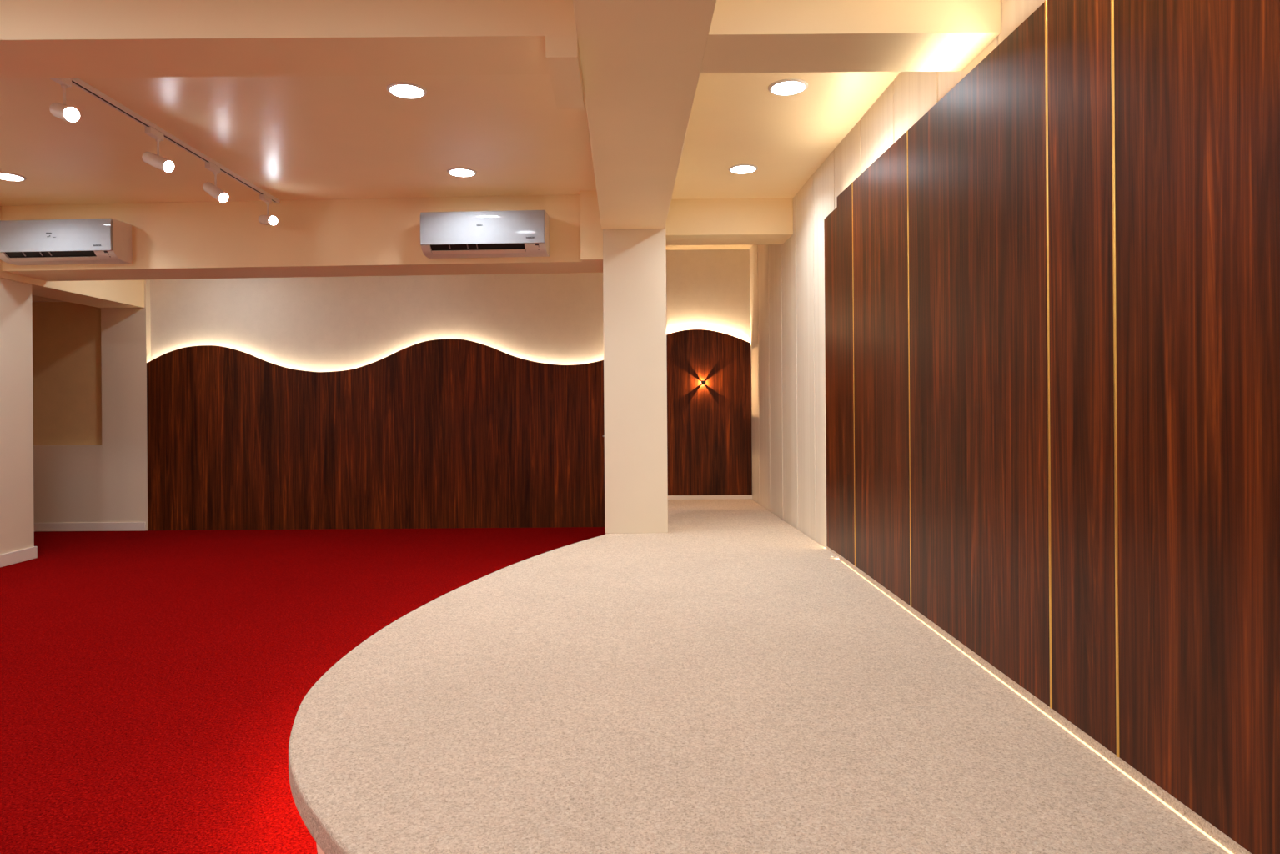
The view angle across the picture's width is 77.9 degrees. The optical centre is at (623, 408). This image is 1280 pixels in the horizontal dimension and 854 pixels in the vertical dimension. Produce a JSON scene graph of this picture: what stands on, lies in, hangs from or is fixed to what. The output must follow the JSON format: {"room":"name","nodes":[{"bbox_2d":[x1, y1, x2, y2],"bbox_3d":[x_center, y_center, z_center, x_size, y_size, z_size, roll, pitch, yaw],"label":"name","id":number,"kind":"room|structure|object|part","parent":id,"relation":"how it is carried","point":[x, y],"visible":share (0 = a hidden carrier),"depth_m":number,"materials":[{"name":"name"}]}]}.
{"room":"event hall","nodes":[
{"label":"event hall","id":0,"kind":"room"},
{"bbox_2d":[0,277,34,554],"bbox_3d":[-4.561,-0.154,1.429,0.380,2.527,8.859,0,0,0],"label":"wall","id":1,"kind":"structure","parent":0,"point":[17,531],"depth_m":5.70,"materials":[{"name":"beige paint"}]},
{"bbox_2d":[0,546,37,567],"bbox_3d":[-4.545,1.065,1.437,0.395,0.088,8.874,0,0,0],"label":"baseboard","id":2,"kind":"structure","parent":1,"relation":"attached to","point":[14,557],"depth_m":5.69,"materials":[{"name":"white paint"}]},
{"bbox_2d":[31,279,150,530],"bbox_3d":[-5.219,-0.149,7.280,1.765,2.527,0.160,0,0,0],"label":"wall","id":3,"kind":"structure","parent":0,"point":[107,482],"depth_m":7.20,"materials":[{"name":"beige paint"}]},
{"bbox_2d":[31,301,101,445],"bbox_3d":[-5.250,-0.320,7.277,1.006,1.313,0.045,0,0,0],"label":"wall niche","id":4,"kind":"object","parent":3,"relation":"in","point":[67,350],"visible":0.5,"depth_m":7.25,"materials":[{"name":"beige paint"}]},
{"bbox_2d":[33,522,145,531],"bbox_3d":[-5.168,1.075,7.193,1.648,0.078,0.014,0,0,0],"label":"baseboard","id":5,"kind":"structure","parent":3,"relation":"attached to","point":[82,526],"depth_m":7.19,"materials":[{"name":"white paint"}]},
{"bbox_2d":[0,527,605,853],"bbox_3d":[-2.292,1.142,2.200,7.600,0.100,10.600,0,0,0],"label":"floor","id":6,"kind":"structure","parent":0,"point":[154,685],"depth_m":3.42,"materials":[{"name":"red carpet"}]},
{"bbox_2d":[288,498,1229,853],"bbox_3d":[0.147,0.951,4.093,2.200,0.245,6.325,0,0,0],"label":"stage","id":7,"kind":"object","parent":6,"relation":"on","point":[721,681],"visible":0.96,"depth_m":2.04,"materials":[{"name":"beige carpet"}]},
{"bbox_2d":[602,226,667,533],"bbox_3d":[0.076,-0.312,5.481,0.418,2.282,0.419,0,0,0],"label":"column","id":8,"kind":"structure","parent":7,"relation":"on","point":[634,260],"depth_m":5.27,"materials":[{"name":"beige paint"}]},
{"bbox_2d":[826,546,838,556],"bbox_3d":[1.196,0.815,4.489,0.010,0.012,0.341,0,0,0],"label":"kerb","id":9,"kind":"object","parent":7,"relation":"on","point":[827,548],"visible":0.64,"depth_m":4.52,"materials":[{"name":"beige carpet"}]},
{"bbox_2d":[838,554,1251,853],"bbox_3d":[1.148,0.809,2.459,0.014,0.026,3.719,0,0,1],"label":"kerb","id":10,"kind":"object","parent":7,"relation":"on","point":[1234,847],"visible":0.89,"depth_m":1.92,"materials":[{"name":"beige carpet"}]},
{"bbox_2d":[836,182,854,565],"bbox_3d":[1.172,-0.179,4.164,0.013,1.950,0.309,0,0,1],"label":"wood panel","id":11,"kind":"object","parent":10,"relation":"on","point":[844,200],"visible":0.84,"depth_m":4.15,"materials":[{"name":"brown wood"}]},
{"bbox_2d":[852,187,855,566],"bbox_3d":[1.167,-0.174,4.004,0.014,1.939,0.010,0,0,0],"label":"strip","id":12,"kind":"object","parent":10,"relation":"on","point":[852,188],"visible":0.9,"depth_m":4.00,"materials":[{"name":"gold metal"}]},
{"bbox_2d":[852,131,910,606],"bbox_3d":[1.161,-0.174,3.595,0.013,1.940,0.807,0,0,1],"label":"wood panel","id":13,"kind":"object","parent":10,"relation":"on","point":[880,193],"visible":0.82,"depth_m":3.53,"materials":[{"name":"brown wood"}]},
{"bbox_2d":[906,130,911,607],"bbox_3d":[1.153,-0.161,3.186,0.014,1.914,0.010,0,0,0],"label":"strip","id":14,"kind":"object","parent":10,"relation":"on","point":[907,130],"visible":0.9,"depth_m":3.18,"materials":[{"name":"gold metal"}]},
{"bbox_2d":[908,1,1049,707],"bbox_3d":[1.144,-0.161,2.646,0.013,1.914,1.070,0,0,1],"label":"wood panel","id":15,"kind":"object","parent":10,"relation":"on","point":[977,194],"visible":0.82,"depth_m":2.49,"materials":[{"name":"brown wood"}]},
{"bbox_2d":[841,561,1233,853],"bbox_3d":[1.138,0.820,2.425,0.004,0.002,3.651,0,0,1],"label":"led strip","id":16,"kind":"object","parent":10,"relation":"attached to","point":[1004,683],"visible":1,"depth_m":1.95,"materials":[{"name":"white plastic"}]},
{"bbox_2d":[1044,0,1052,708],"bbox_3d":[1.133,-0.144,2.105,0.014,1.880,0.010,0,0,0],"label":"strip","id":17,"kind":"object","parent":10,"relation":"on","point":[1046,1],"visible":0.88,"depth_m":2.10,"materials":[{"name":"gold metal"}]},
{"bbox_2d":[1047,0,1116,755],"bbox_3d":[1.132,-0.144,1.958,0.013,1.881,0.282,0,0,1],"label":"wood panel","id":18,"kind":"object","parent":10,"relation":"on","point":[1079,52],"visible":0.86,"depth_m":1.94,"materials":[{"name":"brown wood"}]},
{"bbox_2d":[1110,0,1119,757],"bbox_3d":[1.128,-0.139,1.812,0.014,1.871,0.010,0,0,0],"label":"strip","id":19,"kind":"object","parent":10,"relation":"on","point":[1111,1],"visible":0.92,"depth_m":1.81,"materials":[{"name":"gold metal"}]},
{"bbox_2d":[1114,0,1279,853],"bbox_3d":[1.119,-0.140,1.203,0.013,1.872,1.207,0,0,1],"label":"wood panel","id":20,"kind":"object","parent":10,"relation":"on","point":[1197,82],"visible":1,"depth_m":1.53,"materials":[{"name":"brown wood"}]},
{"bbox_2d":[150,249,749,371],"bbox_3d":[-1.519,-0.177,7.315,5.635,2.527,0.100,0,0,0],"label":"wall","id":21,"kind":"structure","parent":0,"point":[306,323],"depth_m":7.26,"materials":[{"name":"beige paint"}]},
{"bbox_2d":[146,338,605,530],"bbox_3d":[-2.195,0.230,7.187,4.273,1.722,0.076,0,0,0],"label":"wood panel","id":22,"kind":"object","parent":21,"relation":"attached to","point":[443,433],"visible":0.84,"depth_m":7.20,"materials":[{"name":"brown wood"}]},
{"bbox_2d":[666,329,752,495],"bbox_3d":[0.534,0.034,7.213,1.252,1.512,0.025,0,0,0],"label":"wood panel","id":23,"kind":"object","parent":21,"relation":"attached to","point":[709,425],"visible":0.66,"depth_m":7.20,"materials":[{"name":"brown wood"}]},
{"bbox_2d":[667,495,752,499],"bbox_3d":[0.543,0.808,7.230,1.254,0.036,0.070,0,0,0],"label":"baseboard","id":24,"kind":"structure","parent":21,"relation":"attached to","point":[670,497],"depth_m":7.20,"materials":[{"name":"white paint"}]},
{"bbox_2d":[0,71,900,250],"bbox_3d":[-2.311,-1.485,2.200,7.600,0.100,10.600,0,0,0],"label":"ceiling","id":25,"kind":"structure","parent":0,"point":[292,138],"depth_m":4.22,"materials":[{"name":"beige paint"}]},
{"bbox_2d":[0,171,26,180],"bbox_3d":[-3.768,-1.419,4.850,0.176,0.009,0.176,0,0,0],"label":"recessed light","id":26,"kind":"object","parent":25,"relation":"in","point":[5,176],"visible":1,"depth_m":4.85,"materials":[{"name":"white plastic"}]},
{"bbox_2d":[0,173,23,180],"bbox_3d":[-3.768,-1.420,4.850,0.149,0.006,0.149,0,0,0],"label":"diffuser","id":27,"kind":"object","parent":26,"relation":"attached to","point":[2,176],"depth_m":4.85,"materials":[{"name":"white plastic"}]},
{"bbox_2d":[0,205,144,307],"bbox_3d":[-4.559,-1.166,2.100,0.400,0.501,10.200,0,0,0],"label":"ceiling beam","id":28,"kind":"structure","parent":25,"relation":"attached to","point":[98,293],"depth_m":6.57,"materials":[{"name":"beige paint"}]},
{"bbox_2d":[69,77,280,203],"bbox_3d":[-2.384,-1.424,4.346,0.035,0.021,2.217,0,0,0],"label":"track","id":29,"kind":"object","parent":25,"relation":"attached to","point":[77,82],"visible":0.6,"depth_m":4.07,"materials":[{"name":"white metal"}]},
{"bbox_2d":[49,77,80,122],"bbox_3d":[-2.399,-1.310,3.357,0.172,0.205,0.112,0,0,34],"label":"track spotlight","id":30,"kind":"object","parent":29,"relation":"hanging from","point":[62,111],"visible":0.96,"depth_m":3.35,"materials":[{"name":"white metal"}]},
{"bbox_3d":[-2.383,-1.334,3.375,0.021,0.090,0.022,0,0,0],"label":"stem","id":31,"kind":"part","parent":30,"relation":"part of","materials":[{"name":"white metal"}]},
{"bbox_2d":[142,126,174,172],"bbox_3d":[-2.394,-1.308,4.030,0.172,0.210,0.119,0,0,18],"label":"track spotlight","id":32,"kind":"object","parent":29,"relation":"hanging from","point":[157,161],"visible":1,"depth_m":4.03,"materials":[{"name":"white metal"}]},
{"bbox_3d":[-2.383,-1.334,4.055,0.021,0.090,0.022,0,0,0],"label":"stem","id":33,"kind":"part","parent":32,"relation":"part of","materials":[{"name":"white metal"}]},
{"bbox_2d":[202,161,228,202],"bbox_3d":[-2.395,-1.304,4.601,0.168,0.217,0.117,0,0,23],"label":"track spotlight","id":34,"kind":"object","parent":29,"relation":"hanging from","point":[213,190],"visible":1,"depth_m":4.60,"materials":[{"name":"white metal"}]},
{"bbox_3d":[-2.383,-1.334,4.625,0.021,0.090,0.022,0,0,0],"label":"stem","id":35,"kind":"part","parent":34,"relation":"part of","materials":[{"name":"white metal"}]},
{"bbox_2d":[258,194,277,225],"bbox_3d":[-2.400,-1.314,5.290,0.172,0.196,0.108,0,0,40],"label":"track spotlight","id":36,"kind":"object","parent":29,"relation":"hanging from","point":[267,219],"visible":1,"depth_m":5.27,"materials":[{"name":"white metal"}]},
{"bbox_3d":[-2.383,-1.334,5.305,0.021,0.090,0.022,0,0,0],"label":"stem","id":37,"kind":"part","parent":36,"relation":"part of","materials":[{"name":"white metal"}]},
{"bbox_2d":[0,0,584,109],"bbox_3d":[-2.255,-1.275,2.768,4.210,0.321,0.443,0,0,0],"label":"ceiling beam","id":38,"kind":"structure","parent":25,"relation":"attached to","point":[39,38],"depth_m":2.55,"materials":[{"name":"beige paint"}]},
{"bbox_2d":[1,190,602,281],"bbox_3d":[-2.249,-1.207,5.628,4.248,0.456,0.527,0,0,3],"label":"ceiling beam","id":39,"kind":"structure","parent":25,"relation":"attached to","point":[355,237],"depth_m":5.46,"materials":[{"name":"beige paint"}]},
{"bbox_2d":[0,218,132,265],"bbox_3d":[-3.834,-1.139,5.417,0.825,0.268,0.216,0,0,3],"label":"air conditioner","id":40,"kind":"object","parent":39,"relation":"attached to","point":[87,241],"visible":1,"depth_m":5.33,"materials":[{"name":"white plastic"}]},
{"bbox_2d":[5,250,95,257],"bbox_3d":[-3.874,-1.052,5.393,0.628,0.068,0.097,0,0,3],"label":"outlet","id":41,"kind":"object","parent":40,"relation":"attached to","point":[32,253],"depth_m":5.37,"materials":[{"name":"black plastic"}]},
{"bbox_3d":[-3.838,-1.164,5.323,0.821,0.216,0.019,0,0,3],"label":"panel","id":42,"kind":"part","parent":40,"relation":"part of","materials":[{"name":"white plastic"}]},
{"bbox_2d":[420,210,549,258],"bbox_3d":[-0.921,-1.161,5.279,0.825,0.268,0.217,0,0,3],"label":"air conditioner","id":43,"kind":"object","parent":39,"relation":"attached to","point":[515,233],"visible":1,"depth_m":5.19,"materials":[{"name":"white plastic"}]},
{"bbox_2d":[430,243,525,250],"bbox_3d":[-0.962,-1.074,5.255,0.628,0.068,0.097,0,0,3],"label":"outlet","id":44,"kind":"object","parent":43,"relation":"attached to","point":[468,247],"depth_m":5.23,"materials":[{"name":"black plastic"}]},
{"bbox_3d":[-0.926,-1.185,5.185,0.821,0.216,0.019,0,0,3],"label":"panel","id":45,"kind":"part","parent":43,"relation":"part of","materials":[{"name":"white plastic"}]},
{"bbox_2d":[386,81,426,99],"bbox_3d":[-0.983,-1.440,3.592,0.176,0.009,0.176,0,0,0],"label":"recessed light","id":46,"kind":"object","parent":25,"relation":"in","point":[400,89],"visible":1,"depth_m":3.58,"materials":[{"name":"white plastic"}]},
{"bbox_2d":[390,85,423,97],"bbox_3d":[-0.983,-1.441,3.592,0.149,0.006,0.149,0,0,0],"label":"diffuser","id":47,"kind":"object","parent":46,"relation":"attached to","point":[400,91],"depth_m":3.59,"materials":[{"name":"white plastic"}]},
{"bbox_2d":[446,167,476,176],"bbox_3d":[-0.987,-1.440,4.832,0.176,0.009,0.176,0,0,0],"label":"recessed light","id":48,"kind":"object","parent":25,"relation":"in","point":[458,172],"visible":1,"depth_m":4.82,"materials":[{"name":"white plastic"}]},
{"bbox_2d":[449,169,474,175],"bbox_3d":[-0.987,-1.441,4.832,0.149,0.006,0.149,0,0,0],"label":"diffuser","id":49,"kind":"object","parent":48,"relation":"attached to","point":[453,172],"depth_m":4.82,"materials":[{"name":"white plastic"}]},
{"bbox_2d":[572,0,716,229],"bbox_3d":[0.060,-1.323,1.135,0.422,0.259,8.271,0,0,0],"label":"ceiling beam","id":50,"kind":"structure","parent":25,"relation":"attached to","point":[641,61],"depth_m":2.99,"materials":[{"name":"beige paint"}]},
{"bbox_2d":[665,198,793,245],"bbox_3d":[0.726,-1.333,5.670,0.896,0.249,0.340,0,0,0],"label":"ceiling beam","id":51,"kind":"structure","parent":25,"relation":"attached to","point":[702,221],"depth_m":5.50,"materials":[{"name":"beige paint"}]},
{"bbox_2d":[728,164,757,173],"bbox_3d":[0.724,-1.453,4.808,0.176,0.009,0.176,0,0,0],"label":"recessed light","id":52,"kind":"object","parent":25,"relation":"in","point":[739,168],"visible":1,"depth_m":4.79,"materials":[{"name":"white plastic"}]},
{"bbox_2d":[731,165,755,172],"bbox_3d":[0.724,-1.454,4.808,0.149,0.006,0.149,0,0,0],"label":"diffuser","id":53,"kind":"object","parent":52,"relation":"attached to","point":[734,168],"depth_m":4.80,"materials":[{"name":"white plastic"}]},
{"bbox_2d":[768,78,808,95],"bbox_3d":[0.744,-1.453,3.587,0.176,0.009,0.176,0,0,0],"label":"recessed light","id":54,"kind":"object","parent":25,"relation":"in","point":[790,86],"visible":1,"depth_m":3.58,"materials":[{"name":"white plastic"}]},
{"bbox_2d":[771,81,804,94],"bbox_3d":[0.744,-1.454,3.587,0.149,0.006,0.149,0,0,0],"label":"diffuser","id":55,"kind":"object","parent":54,"relation":"attached to","point":[777,87],"depth_m":3.58,"materials":[{"name":"white plastic"}]},
{"bbox_2d":[699,0,1000,73],"bbox_3d":[0.741,-1.332,2.692,0.940,0.252,0.293,0,0,0],"label":"ceiling beam","id":56,"kind":"structure","parent":25,"relation":"attached to","point":[745,36],"depth_m":2.56,"materials":[{"name":"beige paint"}]},
{"bbox_2d":[749,0,1045,547],"bbox_3d":[1.290,-0.198,2.132,0.257,2.527,10.265,0,0,0],"label":"wall","id":57,"kind":"structure","parent":0,"point":[787,279],"depth_m":5.20,"materials":[{"name":"white paint"}]},
{"bbox_2d":[823,207,839,554],"bbox_3d":[1.183,-0.148,4.491,0.023,1.934,0.346,0,0,0],"label":"wood panel","id":58,"kind":"object","parent":57,"relation":"attached to","point":[830,221],"visible":0.72,"depth_m":4.51,"materials":[{"name":"brown wood"}]}
]}

